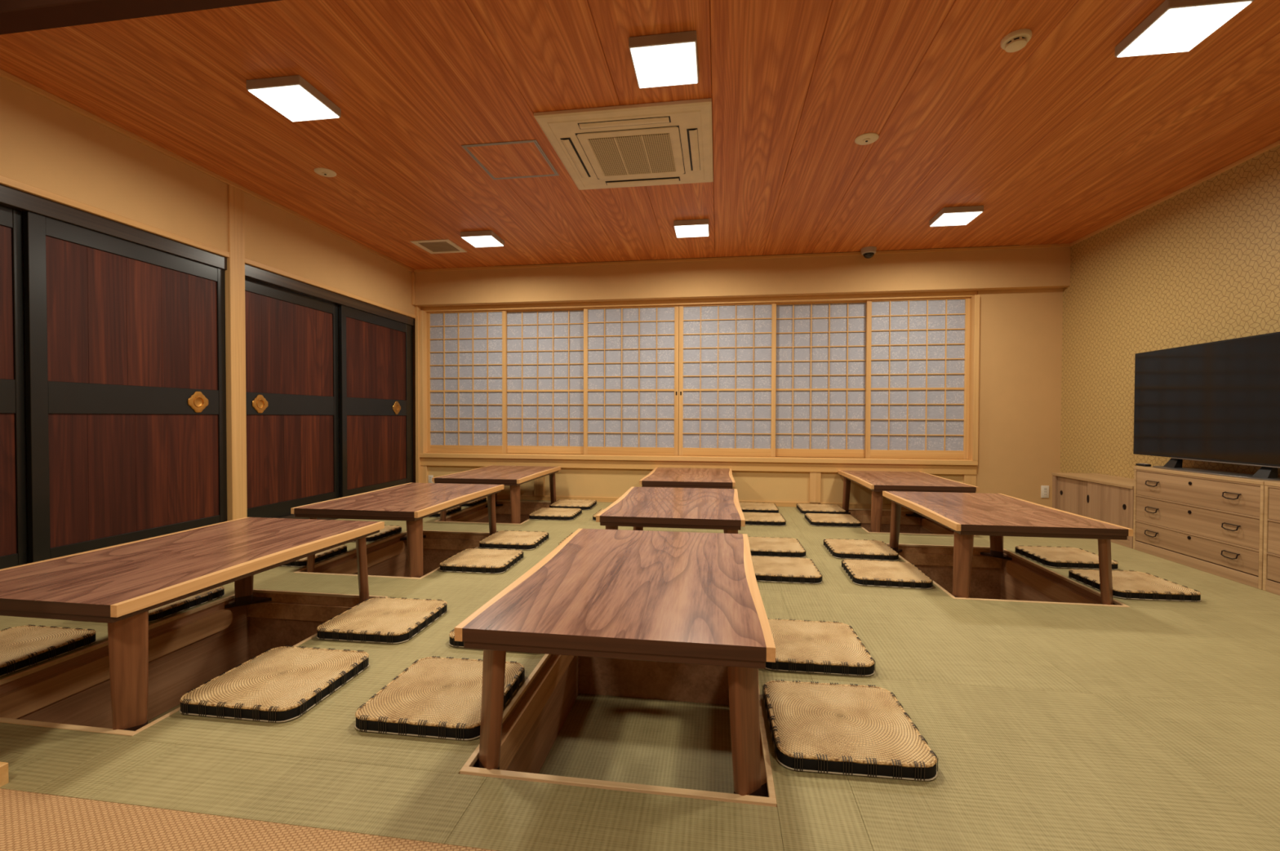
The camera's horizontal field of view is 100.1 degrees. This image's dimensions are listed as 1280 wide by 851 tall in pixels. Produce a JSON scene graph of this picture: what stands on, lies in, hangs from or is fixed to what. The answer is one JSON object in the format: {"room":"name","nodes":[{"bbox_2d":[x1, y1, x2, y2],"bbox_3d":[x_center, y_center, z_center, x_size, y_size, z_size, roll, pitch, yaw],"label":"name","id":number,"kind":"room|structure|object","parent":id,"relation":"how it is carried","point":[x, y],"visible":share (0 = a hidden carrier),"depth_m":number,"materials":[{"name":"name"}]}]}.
{"room":"japanese dining room","nodes":[
{"label":"japanese dining room","id":0,"kind":"room"},
{"bbox_2d":[0,0,282,35],"bbox_3d":[0.844,-1.350,1.034,5.219,0.622,0.070,0,1,8],"label":"beam","id":1,"kind":"structure","parent":0,"point":[15,15],"depth_m":1.36,"materials":[{"name":"brown wood"}]},
{"bbox_2d":[0,76,415,564],"bbox_3d":[-3.006,-0.180,3.987,0.290,3.077,4.830,0,1,8],"label":"wall","id":2,"kind":"structure","parent":0,"point":[45,144],"depth_m":3.28,"materials":[{"name":"beige paint"}]},
{"bbox_2d":[0,205,27,569],"bbox_3d":[-3.193,-0.149,2.224,0.032,1.840,0.985,0,1,8],"label":"door","id":3,"kind":"structure","parent":2,"relation":"in","point":[13,512],"depth_m":2.66,"materials":[{"name":"black paint"}]},
{"bbox_2d":[0,184,226,270],"bbox_3d":[-3.110,-1.119,2.722,0.120,0.086,2.125,0,1,8],"label":"lintel","id":4,"kind":"object","parent":2,"relation":"attached to","point":[10,197],"visible":0.76,"depth_m":3.00,"materials":[{"name":"black wood"}]},
{"bbox_2d":[0,175,229,257],"bbox_3d":[-3.100,-1.180,2.720,0.140,0.036,2.125,0,1,8],"label":"trim","id":5,"kind":"structure","parent":2,"relation":"attached to","point":[6,181],"depth_m":2.99,"materials":[{"name":"beige wood"}]},
{"bbox_2d":[22,211,226,563],"bbox_3d":[-3.005,-0.164,3.243,0.042,1.840,1.087,0,1,8],"label":"door","id":6,"kind":"structure","parent":2,"relation":"in","point":[125,340],"depth_m":3.10,"materials":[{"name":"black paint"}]},
{"bbox_2d":[0,69,413,271],"bbox_3d":[-2.866,-1.701,3.814,0.022,0.028,4.475,0,1,8],"label":"trim","id":7,"kind":"structure","parent":2,"relation":"attached to","point":[3,74],"depth_m":3.31,"materials":[{"name":"brown wood"}]},
{"bbox_2d":[224,184,247,521],"bbox_3d":[-2.938,-0.427,3.842,0.144,2.577,0.120,0,1,8],"label":"post","id":8,"kind":"object","parent":2,"relation":"attached to","point":[235,323],"visible":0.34,"depth_m":3.81,"materials":[{"name":"beige wood"}]},
{"bbox_2d":[244,277,339,518],"bbox_3d":[-2.867,-0.183,4.430,0.042,1.840,1.053,0,1,8],"label":"door","id":9,"kind":"structure","parent":2,"relation":"in","point":[292,359],"depth_m":4.39,"materials":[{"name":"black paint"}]},
{"bbox_2d":[280,514,336,519],"bbox_3d":[-2.777,0.786,5.020,0.135,0.115,2.220,0,1,8],"label":"sill","id":10,"kind":"structure","parent":2,"relation":"attached to","point":[291,517],"depth_m":4.41,"materials":[{"name":"black wood"}]},
{"bbox_2d":[244,263,413,326],"bbox_3d":[-2.780,-1.155,4.990,0.120,0.086,2.220,0,1,8],"label":"lintel","id":11,"kind":"object","parent":2,"relation":"attached to","point":[252,273],"visible":0.62,"depth_m":4.61,"materials":[{"name":"black wood"}]},
{"bbox_2d":[244,257,415,318],"bbox_3d":[-2.770,-1.216,4.988,0.140,0.036,2.220,0,1,8],"label":"trim","id":12,"kind":"structure","parent":2,"relation":"attached to","point":[247,261],"depth_m":4.63,"materials":[{"name":"beige wood"}]},
{"bbox_2d":[338,305,413,497],"bbox_3d":[-2.673,-0.200,5.520,0.042,1.840,1.160,0,1,8],"label":"door","id":13,"kind":"structure","parent":2,"relation":"in","point":[375,353],"depth_m":5.41,"materials":[{"name":"black paint"}]},
{"bbox_2d":[411,271,415,305],"bbox_3d":[-2.544,-1.538,6.017,0.028,0.363,0.028,0,1,8],"label":"trim","id":14,"kind":"structure","parent":2,"relation":"attached to","point":[413,297],"depth_m":6.00,"materials":[{"name":"beige wood"}]},
{"bbox_2d":[414,306,422,483],"bbox_3d":[-2.524,-0.267,6.172,0.035,2.184,0.165,0,1,8],"label":"post","id":15,"kind":"object","parent":2,"relation":"attached to","point":[418,467],"visible":0.32,"depth_m":6.09,"materials":[{"name":"beige wood"}]},
{"bbox_2d":[0,499,1279,850],"bbox_3d":[0.083,1.202,1.689,6.889,0.602,8.530,0,1,8],"label":"floor","id":16,"kind":"structure","parent":0,"point":[1054,717],"depth_m":1.63,"materials":[{"name":"wicker"}]},
{"bbox_2d":[0,624,97,677],"bbox_3d":[-2.451,0.867,2.043,0.415,0.045,0.415,0,1,8],"label":"floor cushion","id":17,"kind":"object","parent":16,"relation":"on","point":[21,647],"visible":1,"depth_m":2.10,"materials":[{"name":"fabric"}]},
{"bbox_2d":[148,586,225,622],"bbox_3d":[-2.367,0.858,2.617,0.416,0.045,0.416,0,1,7],"label":"floor cushion","id":18,"kind":"object","parent":16,"relation":"on","point":[164,611],"visible":0.32,"depth_m":2.56,"materials":[{"name":"wicker"}]},
{"bbox_2d":[0,517,384,731],"bbox_3d":[-1.795,0.714,2.197,0.800,0.427,1.236,0,1,8],"label":"table","id":19,"kind":"object","parent":16,"relation":"on","point":[117,586],"visible":0.86,"depth_m":1.84,"materials":[{"name":"brown wood"}]},
{"bbox_2d":[179,645,369,723],"bbox_3d":[-1.229,0.873,1.845,0.415,0.045,0.415,0,1,8],"label":"floor cushion","id":20,"kind":"object","parent":16,"relation":"on","point":[277,685],"visible":1,"depth_m":1.78,"materials":[{"name":"fabric"}]},
{"bbox_2d":[280,544,347,567],"bbox_3d":[-2.225,0.844,3.521,0.415,0.045,0.415,0,1,8],"label":"floor cushion","id":21,"kind":"object","parent":16,"relation":"on","point":[341,549],"visible":0.3,"depth_m":3.45,"materials":[{"name":"wicker"}]},
{"bbox_2d":[352,524,401,542],"bbox_3d":[-2.141,0.834,4.170,0.416,0.045,0.416,0,1,9],"label":"floor cushion","id":22,"kind":"object","parent":16,"relation":"on","point":[388,531],"visible":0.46,"depth_m":4.13,"materials":[{"name":"fabric"}]},
{"bbox_2d":[316,596,447,644],"bbox_3d":[-1.139,0.865,2.408,0.415,0.045,0.415,0,1,7],"label":"floor cushion","id":23,"kind":"object","parent":16,"relation":"on","point":[392,620],"visible":1,"depth_m":2.33,"materials":[{"name":"wicker"}]},
{"bbox_2d":[290,483,503,577],"bbox_3d":[-1.563,0.691,3.703,0.800,0.427,1.236,0,1,8],"label":"table","id":24,"kind":"object","parent":16,"relation":"on","point":[411,503],"visible":0.84,"depth_m":3.28,"materials":[{"name":"brown wood"}]},
{"bbox_2d":[355,656,524,740],"bbox_3d":[-0.633,0.876,1.758,0.415,0.045,0.415,0,1,8],"label":"floor cushion","id":25,"kind":"object","parent":16,"relation":"on","point":[437,697],"visible":0.86,"depth_m":1.67,"materials":[{"name":"fabric"}]},
{"bbox_2d":[426,506,461,517],"bbox_3d":[-1.988,0.819,5.153,0.415,0.045,0.415,0,1,8],"label":"floor cushion","id":26,"kind":"object","parent":16,"relation":"on","point":[451,511],"visible":0.28,"depth_m":5.09,"materials":[{"name":"fabric"}]},
{"bbox_2d":[448,629,463,648],"bbox_3d":[-0.554,0.867,2.333,0.415,0.045,0.415,0,1,9],"label":"floor cushion","id":27,"kind":"object","parent":16,"relation":"on","point":[455,644],"visible":0.05,"depth_m":2.16,"materials":[{"name":"fabric"}]},
{"bbox_2d":[460,497,486,506],"bbox_3d":[-1.904,0.810,5.727,0.415,0.045,0.415,0,1,8],"label":"floor cushion","id":28,"kind":"object","parent":16,"relation":"on","point":[479,501],"visible":0.31,"depth_m":5.61,"materials":[{"name":"fabric"}]},
{"bbox_2d":[439,547,523,573],"bbox_3d":[-0.989,0.849,3.386,0.415,0.045,0.415,0,1,7],"label":"floor cushion","id":29,"kind":"object","parent":16,"relation":"on","point":[482,561],"visible":1,"depth_m":3.29,"materials":[{"name":"fabric"}]},
{"bbox_2d":[431,465,560,524],"bbox_3d":[-1.344,0.666,5.269,0.800,0.427,1.236,0,1,8],"label":"table","id":30,"kind":"object","parent":16,"relation":"on","point":[513,477],"visible":0.73,"depth_m":4.86,"materials":[{"name":"brown wood"}]},
{"bbox_2d":[479,530,548,550],"bbox_3d":[-0.920,0.841,3.952,0.416,0.045,0.416,0,1,7],"label":"floor cushion","id":31,"kind":"object","parent":16,"relation":"on","point":[503,540],"visible":1,"depth_m":3.86,"materials":[{"name":"fabric"}]},
{"bbox_2d":[528,507,582,520],"bbox_3d":[-0.783,0.824,5.013,0.415,0.045,0.415,0,1,8],"label":"floor cushion","id":32,"kind":"object","parent":16,"relation":"on","point":[543,513],"visible":1,"depth_m":4.90,"materials":[{"name":"fabric"}]},
{"bbox_2d":[559,533,573,544],"bbox_3d":[-0.342,0.843,3.893,0.415,0.045,0.415,0,1,8],"label":"floor cushion","id":33,"kind":"object","parent":16,"relation":"on","point":[560,543],"visible":0.09,"depth_m":3.88,"materials":[{"name":"fabric"}]},
{"bbox_2d":[550,499,596,510],"bbox_3d":[-0.683,0.816,5.544,0.415,0.045,0.415,0,1,7],"label":"floor cushion","id":34,"kind":"object","parent":16,"relation":"on","point":[586,504],"visible":0.98,"depth_m":5.46,"materials":[{"name":"fabric"}]},
{"bbox_2d":[592,509,604,520],"bbox_3d":[-0.198,0.827,4.953,0.415,0.045,0.415,0,1,8],"label":"floor cushion","id":35,"kind":"object","parent":16,"relation":"on","point":[600,510],"visible":0.21,"depth_m":4.88,"materials":[{"name":"fabric"}]},
{"bbox_2d":[454,528,775,796],"bbox_3d":[0.010,0.723,1.928,0.800,0.427,1.236,0,1,8],"label":"table","id":36,"kind":"object","parent":16,"relation":"on","point":[668,597],"visible":0.98,"depth_m":1.45,"materials":[{"name":"brown wood"}]},
{"bbox_2d":[595,487,745,533],"bbox_3d":[0.244,0.699,3.484,0.800,0.427,1.236,0,1,8],"label":"table","id":37,"kind":"object","parent":16,"relation":"on","point":[638,508],"visible":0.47,"depth_m":3.11,"materials":[{"name":"brown wood"}]},
{"bbox_2d":[639,467,735,488],"bbox_3d":[0.478,0.674,5.090,0.800,0.427,1.215,0,1,8],"label":"table","id":38,"kind":"object","parent":16,"relation":"on","point":[671,477],"visible":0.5,"depth_m":4.71,"materials":[{"name":"brown wood"}]},
{"bbox_2d":[739,502,778,513],"bbox_3d":[1.160,0.823,5.372,0.415,0.045,0.415,0,1,8],"label":"floor cushion","id":39,"kind":"object","parent":16,"relation":"on","point":[745,507],"visible":0.68,"depth_m":5.25,"materials":[{"name":"fabric"}]},
{"bbox_2d":[742,511,786,526],"bbox_3d":[1.073,0.832,4.799,0.415,0.045,0.415,0,1,8],"label":"floor cushion","id":40,"kind":"object","parent":16,"relation":"on","point":[775,519],"visible":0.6,"depth_m":4.66,"materials":[{"name":"fabric"}]},
{"bbox_2d":[747,536,805,558],"bbox_3d":[0.923,0.848,3.765,0.415,0.045,0.415,0,1,7],"label":"floor cushion","id":41,"kind":"object","parent":16,"relation":"on","point":[780,547],"visible":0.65,"depth_m":3.66,"materials":[{"name":"fabric"}]},
{"bbox_2d":[751,555,822,584],"bbox_3d":[0.845,0.857,3.210,0.415,0.045,0.415,0,1,8],"label":"floor cushion","id":42,"kind":"object","parent":16,"relation":"on","point":[766,569],"visible":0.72,"depth_m":3.11,"materials":[{"name":"wicker"}]},
{"bbox_2d":[765,617,875,676],"bbox_3d":[0.673,0.873,2.144,0.415,0.045,0.415,0,1,7],"label":"floor cushion","id":43,"kind":"object","parent":16,"relation":"on","point":[808,646],"visible":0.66,"depth_m":2.05,"materials":[{"name":"wicker"}]},
{"bbox_2d":[796,503,846,514],"bbox_3d":[1.782,0.826,5.297,0.415,0.045,0.415,0,1,8],"label":"floor cushion","id":44,"kind":"object","parent":16,"relation":"on","point":[803,508],"visible":0.97,"depth_m":5.21,"materials":[{"name":"fabric"}]},
{"bbox_2d":[804,512,861,527],"bbox_3d":[1.697,0.835,4.748,0.415,0.045,0.415,0,1,8],"label":"floor cushion","id":45,"kind":"object","parent":16,"relation":"on","point":[837,520],"visible":1,"depth_m":4.63,"materials":[{"name":"fabric"}]},
{"bbox_2d":[762,679,937,781],"bbox_3d":[0.593,0.882,1.590,0.415,0.045,0.415,0,1,7],"label":"floor cushion","id":46,"kind":"object","parent":16,"relation":"on","point":[848,730],"visible":1,"depth_m":1.51,"materials":[{"name":"beige fabric"}]},
{"bbox_2d":[823,538,898,560],"bbox_3d":[1.512,0.851,3.699,0.415,0.045,0.415,0,1,8],"label":"floor cushion","id":47,"kind":"object","parent":16,"relation":"on","point":[846,548],"visible":0.99,"depth_m":3.60,"materials":[{"name":"wicker"}]},
{"bbox_2d":[841,559,933,589],"bbox_3d":[1.427,0.860,3.131,0.415,0.045,0.415,0,1,10],"label":"floor cushion","id":48,"kind":"object","parent":16,"relation":"on","point":[878,573],"visible":1,"depth_m":3.04,"materials":[{"name":"fabric"}]},
{"bbox_2d":[838,470,978,532],"bbox_3d":[2.334,0.683,4.835,0.800,0.427,1.200,0,1,8],"label":"table","id":49,"kind":"object","parent":16,"relation":"on","point":[877,482],"visible":0.72,"depth_m":4.41,"materials":[{"name":"brown wood"}]},
{"bbox_2d":[882,491,1133,604],"bbox_3d":[2.090,0.707,3.278,0.800,0.427,1.236,0,1,8],"label":"table","id":50,"kind":"object","parent":16,"relation":"on","point":[997,516],"visible":0.91,"depth_m":2.81,"materials":[{"name":"brown wood"}]},
{"bbox_2d":[1014,545,1118,569],"bbox_3d":[2.767,0.857,3.502,0.415,0.045,0.415,0,1,7],"label":"floor cushion","id":51,"kind":"object","parent":16,"relation":"on","point":[1051,557],"visible":0.94,"depth_m":3.44,"materials":[{"name":"fabric"}]},
{"bbox_2d":[1051,472,1133,548],"bbox_3d":[3.752,0.649,4.257,0.364,0.447,0.936,0,1,8],"label":"base cabinet","id":52,"kind":"object","parent":16,"relation":"on","point":[1108,499],"visible":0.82,"depth_m":4.22,"materials":[{"name":"wood"}]},
{"bbox_2d":[1068,568,1201,602],"bbox_3d":[2.681,0.866,2.933,0.415,0.045,0.415,0,1,7],"label":"floor cushion","id":53,"kind":"object","parent":16,"relation":"on","point":[1126,584],"visible":0.91,"depth_m":2.84,"materials":[{"name":"fabric"}]},
{"bbox_2d":[1133,466,1279,590],"bbox_3d":[3.611,0.591,3.336,0.378,0.590,0.913,0,1,8],"label":"chest","id":54,"kind":"object","parent":16,"relation":"on","point":[1208,523],"visible":0.98,"depth_m":3.27,"materials":[{"name":"wood"}]},
{"bbox_2d":[1135,463,1151,466],"bbox_3d":[3.580,0.280,3.814,0.040,0.018,0.090,0,1,8],"label":"remote control","id":55,"kind":"object","parent":54,"relation":"on","point":[1136,464],"visible":1,"depth_m":3.79,"materials":[{"name":"black plastic"}]},
{"bbox_2d":[1133,332,1279,480],"bbox_3d":[3.579,-0.113,3.326,0.210,0.818,1.307,0,1,8],"label":"television","id":56,"kind":"object","parent":54,"relation":"on","point":[1217,402],"visible":1,"depth_m":3.33,"materials":[{"name":"black plastic"}]},
{"bbox_2d":[1262,481,1279,595],"bbox_3d":[3.479,0.606,2.429,0.378,0.590,0.910,0,1,8],"label":"chest","id":57,"kind":"object","parent":16,"relation":"on","point":[1271,555],"visible":1,"depth_m":2.86,"materials":[{"name":"wood"}]},
{"bbox_2d":[0,0,1279,269],"bbox_3d":[0.458,-1.761,3.458,6.884,0.120,4.830,0,1,8],"label":"ceiling","id":58,"kind":"structure","parent":0,"point":[1060,138],"depth_m":2.85,"materials":[{"name":"wood"}]},
{"bbox_2d":[246,75,341,121],"bbox_3d":[-1.766,-1.670,2.751,0.292,0.051,0.292,0,1,8],"label":"ceiling light","id":59,"kind":"object","parent":58,"relation":"attached to","point":[293,97],"visible":1,"depth_m":2.70,"materials":[{"name":"white plastic"}]},
{"bbox_2d":[313,167,336,177],"bbox_3d":[-2.123,-1.701,3.618,0.132,0.018,0.132,0,1,8],"label":"ceiling disc","id":60,"kind":"object","parent":58,"relation":"attached to","point":[325,172],"visible":1,"depth_m":3.60,"materials":[{"name":"white plastic"}]},
{"bbox_2d":[409,239,466,253],"bbox_3d":[-1.942,-1.731,5.188,0.380,0.008,0.380,0,1,8],"label":"ceiling vent","id":61,"kind":"object","parent":58,"relation":"in","point":[438,246],"visible":1,"depth_m":5.17,"materials":[{"name":"white plastic"}]},
{"bbox_2d":[460,230,504,247],"bbox_3d":[-1.435,-1.703,4.902,0.292,0.051,0.292,0,1,8],"label":"ceiling light","id":62,"kind":"object","parent":58,"relation":"attached to","point":[488,238],"visible":1,"depth_m":4.83,"materials":[{"name":"white plastic"}]},
{"bbox_2d":[462,235,503,247],"bbox_3d":[-1.435,-1.681,4.903,0.278,0.005,0.278,0,1,8],"label":"diffuser","id":63,"kind":"object","parent":62,"relation":"attached to","point":[476,241],"depth_m":4.88,"materials":[{"name":"white plastic"}]},
{"bbox_2d":[461,139,559,179],"bbox_3d":[-0.818,-1.702,3.453,0.472,0.004,0.472,0,1,8],"label":"access hatch","id":64,"kind":"object","parent":58,"relation":"attached to","point":[522,158],"visible":1,"depth_m":3.43,"materials":[{"name":"wood"}]},
{"bbox_2d":[533,97,713,190],"bbox_3d":[-0.035,-1.678,3.304,0.954,0.044,0.954,0,1,8],"label":"air conditioner","id":65,"kind":"object","parent":58,"relation":"attached to","point":[671,142],"visible":1,"depth_m":3.15,"materials":[{"name":"white plastic"}]},
{"bbox_2d":[575,125,685,179],"bbox_3d":[-0.035,-1.666,3.304,0.592,0.002,0.592,0,1,8],"label":"grille","id":66,"kind":"object","parent":65,"relation":"attached to","point":[649,151],"depth_m":3.25,"materials":[{"name":"white plastic"}]},
{"bbox_2d":[587,133,675,176],"bbox_3d":[-0.035,-1.659,3.304,0.472,0.005,0.472,0,1,8],"label":"grille","id":67,"kind":"object","parent":65,"relation":"attached to","point":[646,153],"depth_m":3.27,"materials":[{"name":"white plastic"}]},
{"bbox_2d":[628,31,698,88],"bbox_3d":[0.117,-1.660,2.446,0.292,0.051,0.292,0,1,8],"label":"ceiling light","id":68,"kind":"object","parent":58,"relation":"attached to","point":[664,60],"visible":1,"depth_m":2.39,"materials":[{"name":"white plastic"}]},
{"bbox_2d":[673,218,709,237],"bbox_3d":[0.447,-1.694,4.614,0.292,0.051,0.292,0,1,8],"label":"ceiling light","id":69,"kind":"object","parent":58,"relation":"attached to","point":[689,228],"visible":1,"depth_m":4.53,"materials":[{"name":"white plastic"}]},
{"bbox_2d":[674,224,708,237],"bbox_3d":[0.447,-1.671,4.615,0.278,0.005,0.278,0,1,8],"label":"diffuser","id":70,"kind":"object","parent":69,"relation":"attached to","point":[681,230],"depth_m":4.58,"materials":[{"name":"white plastic"}]},
{"bbox_2d":[414,246,1071,306],"bbox_3d":[0.736,-1.540,5.718,6.784,0.393,0.325,0,1,8],"label":"beam","id":71,"kind":"structure","parent":58,"relation":"attached to","point":[1049,268],"depth_m":5.50,"materials":[{"name":"beige paint"}]},
{"bbox_2d":[413,243,1070,272],"bbox_3d":[0.767,-1.719,5.540,6.672,0.028,0.014,0,1,8],"label":"trim","id":72,"kind":"structure","parent":71,"relation":"attached to","point":[1047,246],"depth_m":5.49,"materials":[{"name":"brown wood"}]},
{"bbox_2d":[854,133,879,145],"bbox_3d":[1.338,-1.685,3.165,0.132,0.018,0.132,0,1,8],"label":"ceiling disc","id":73,"kind":"object","parent":58,"relation":"attached to","point":[865,139],"visible":1,"depth_m":3.15,"materials":[{"name":"white plastic"}]},
{"bbox_2d":[861,246,876,258],"bbox_3d":[2.229,-1.677,5.228,0.140,0.094,0.140,0,1,8],"label":"dome camera","id":74,"kind":"object","parent":58,"relation":"attached to","point":[868,252],"visible":1,"depth_m":5.18,"materials":[{"name":"white plastic"}]},
{"bbox_2d":[928,205,983,226],"bbox_3d":[2.541,-1.684,4.320,0.292,0.051,0.292,0,1,8],"label":"ceiling light","id":75,"kind":"object","parent":58,"relation":"attached to","point":[958,215],"visible":1,"depth_m":4.25,"materials":[{"name":"white plastic"}]},
{"bbox_2d":[930,212,982,226],"bbox_3d":[2.541,-1.661,4.320,0.278,0.005,0.278,0,1,8],"label":"diffuser","id":76,"kind":"object","parent":75,"relation":"attached to","point":[944,219],"depth_m":4.30,"materials":[{"name":"white plastic"}]},
{"bbox_2d":[1000,28,1031,52],"bbox_3d":[1.630,-1.658,2.324,0.112,0.043,0.112,0,1,8],"label":"smoke detector","id":77,"kind":"object","parent":58,"relation":"attached to","point":[1014,42],"visible":1,"depth_m":2.30,"materials":[{"name":"white plastic"}]},
{"bbox_2d":[1115,0,1253,57],"bbox_3d":[2.229,-1.651,2.215,0.292,0.051,0.292,0,1,8],"label":"ceiling light","id":78,"kind":"object","parent":58,"relation":"attached to","point":[1175,26],"visible":1,"depth_m":2.18,"materials":[{"name":"white plastic"}]},
{"bbox_2d":[520,288,1062,507],"bbox_3d":[0.739,-0.010,5.795,6.784,2.700,0.220,0,1,8],"label":"wall","id":79,"kind":"structure","parent":0,"point":[1020,369],"depth_m":5.25,"materials":[{"name":"beige paint"}]},
{"bbox_2d":[420,457,977,510],"bbox_3d":[0.406,0.608,5.811,5.925,0.462,0.182,0,1,8],"label":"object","id":80,"kind":"structure","parent":79,"relation":"attached to","point":[780,484],"depth_m":5.65,"materials":[{"name":"paint"}]},
{"bbox_2d":[428,475,433,483],"bbox_3d":[-2.404,0.621,6.157,0.060,0.100,0.011,0,1,8],"label":"wall outlet","id":81,"kind":"object","parent":80,"relation":"attached to","point":[430,477],"visible":0.77,"depth_m":6.15,"materials":[{"name":"white plastic"}]},
{"bbox_2d":[418,291,980,465],"bbox_3d":[0.419,-0.484,5.781,5.900,1.722,0.205,0,1,8],"label":"window","id":82,"kind":"structure","parent":79,"relation":"in","point":[917,383],"depth_m":5.44,"materials":[{"name":"paper"}]},
{"bbox_2d":[426,310,506,453],"bbox_3d":[-1.988,-0.497,6.132,0.965,1.616,0.029,0,1,8],"label":"window","id":83,"kind":"structure","parent":82,"relation":"attached to","point":[467,350],"depth_m":6.13,"materials":[{"name":"paper"}]},
{"bbox_2d":[506,308,583,453],"bbox_3d":[-1.062,-0.493,6.036,0.995,1.616,0.029,0,1,8],"label":"window","id":84,"kind":"structure","parent":82,"relation":"attached to","point":[545,348],"depth_m":6.03,"materials":[{"name":"paper"}]},
{"bbox_2d":[583,305,679,455],"bbox_3d":[-0.103,-0.487,5.857,1.049,1.616,0.030,0,1,8],"label":"screen","id":85,"kind":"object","parent":82,"relation":"attached to","point":[631,354],"depth_m":5.86,"materials":[{"name":"paper"}]},
{"bbox_2d":[678,302,776,457],"bbox_3d":[0.923,-0.482,5.708,1.017,1.616,0.030,0,1,8],"label":"screen","id":86,"kind":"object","parent":82,"relation":"attached to","point":[727,353],"depth_m":5.70,"materials":[{"name":"paper"}]},
{"bbox_2d":[775,301,866,457],"bbox_3d":[1.879,-0.478,5.608,1.000,1.616,0.029,0,1,8],"label":"window","id":87,"kind":"structure","parent":82,"relation":"attached to","point":[820,375],"depth_m":5.60,"materials":[{"name":"paper"}]},
{"bbox_2d":[1040,485,1048,497],"bbox_3d":[3.945,0.645,5.221,0.070,0.120,0.011,0,1,8],"label":"wall outlet","id":88,"kind":"object","parent":79,"relation":"attached to","point":[1044,489],"visible":1,"depth_m":5.22,"materials":[{"name":"white plastic"}]},
{"bbox_2d":[1060,145,1279,479],"bbox_3d":[3.594,-0.068,1.159,0.200,3.177,8.530,0,1,8],"label":"wall","id":89,"kind":"structure","parent":0,"point":[1201,264],"depth_m":4.05,"materials":[{"name":"gold paper"}]},
{"bbox_2d":[1070,140,1279,246],"bbox_3d":[3.739,-1.670,2.846,0.014,0.026,4.461,0,1,8],"label":"trim","id":90,"kind":"structure","parent":89,"relation":"attached to","point":[1277,144],"depth_m":3.80,"materials":[{"name":"brown wood"}]},
{"bbox_3d":[-2.727,-0.341,-0.293,1.673,2.617,3.545,0,1,8],"label":"wall","id":91,"kind":"structure","parent":0,"visible":0},
{"bbox_2d":[0,762,8,786],"bbox_3d":[-1.877,0.906,-0.390,0.050,0.054,3.540,0,1,8],"label":"baseboard","id":92,"kind":"structure","parent":91,"relation":"attached to","point":[4,777],"depth_m":1.35,"materials":[{"name":"brown wood"}]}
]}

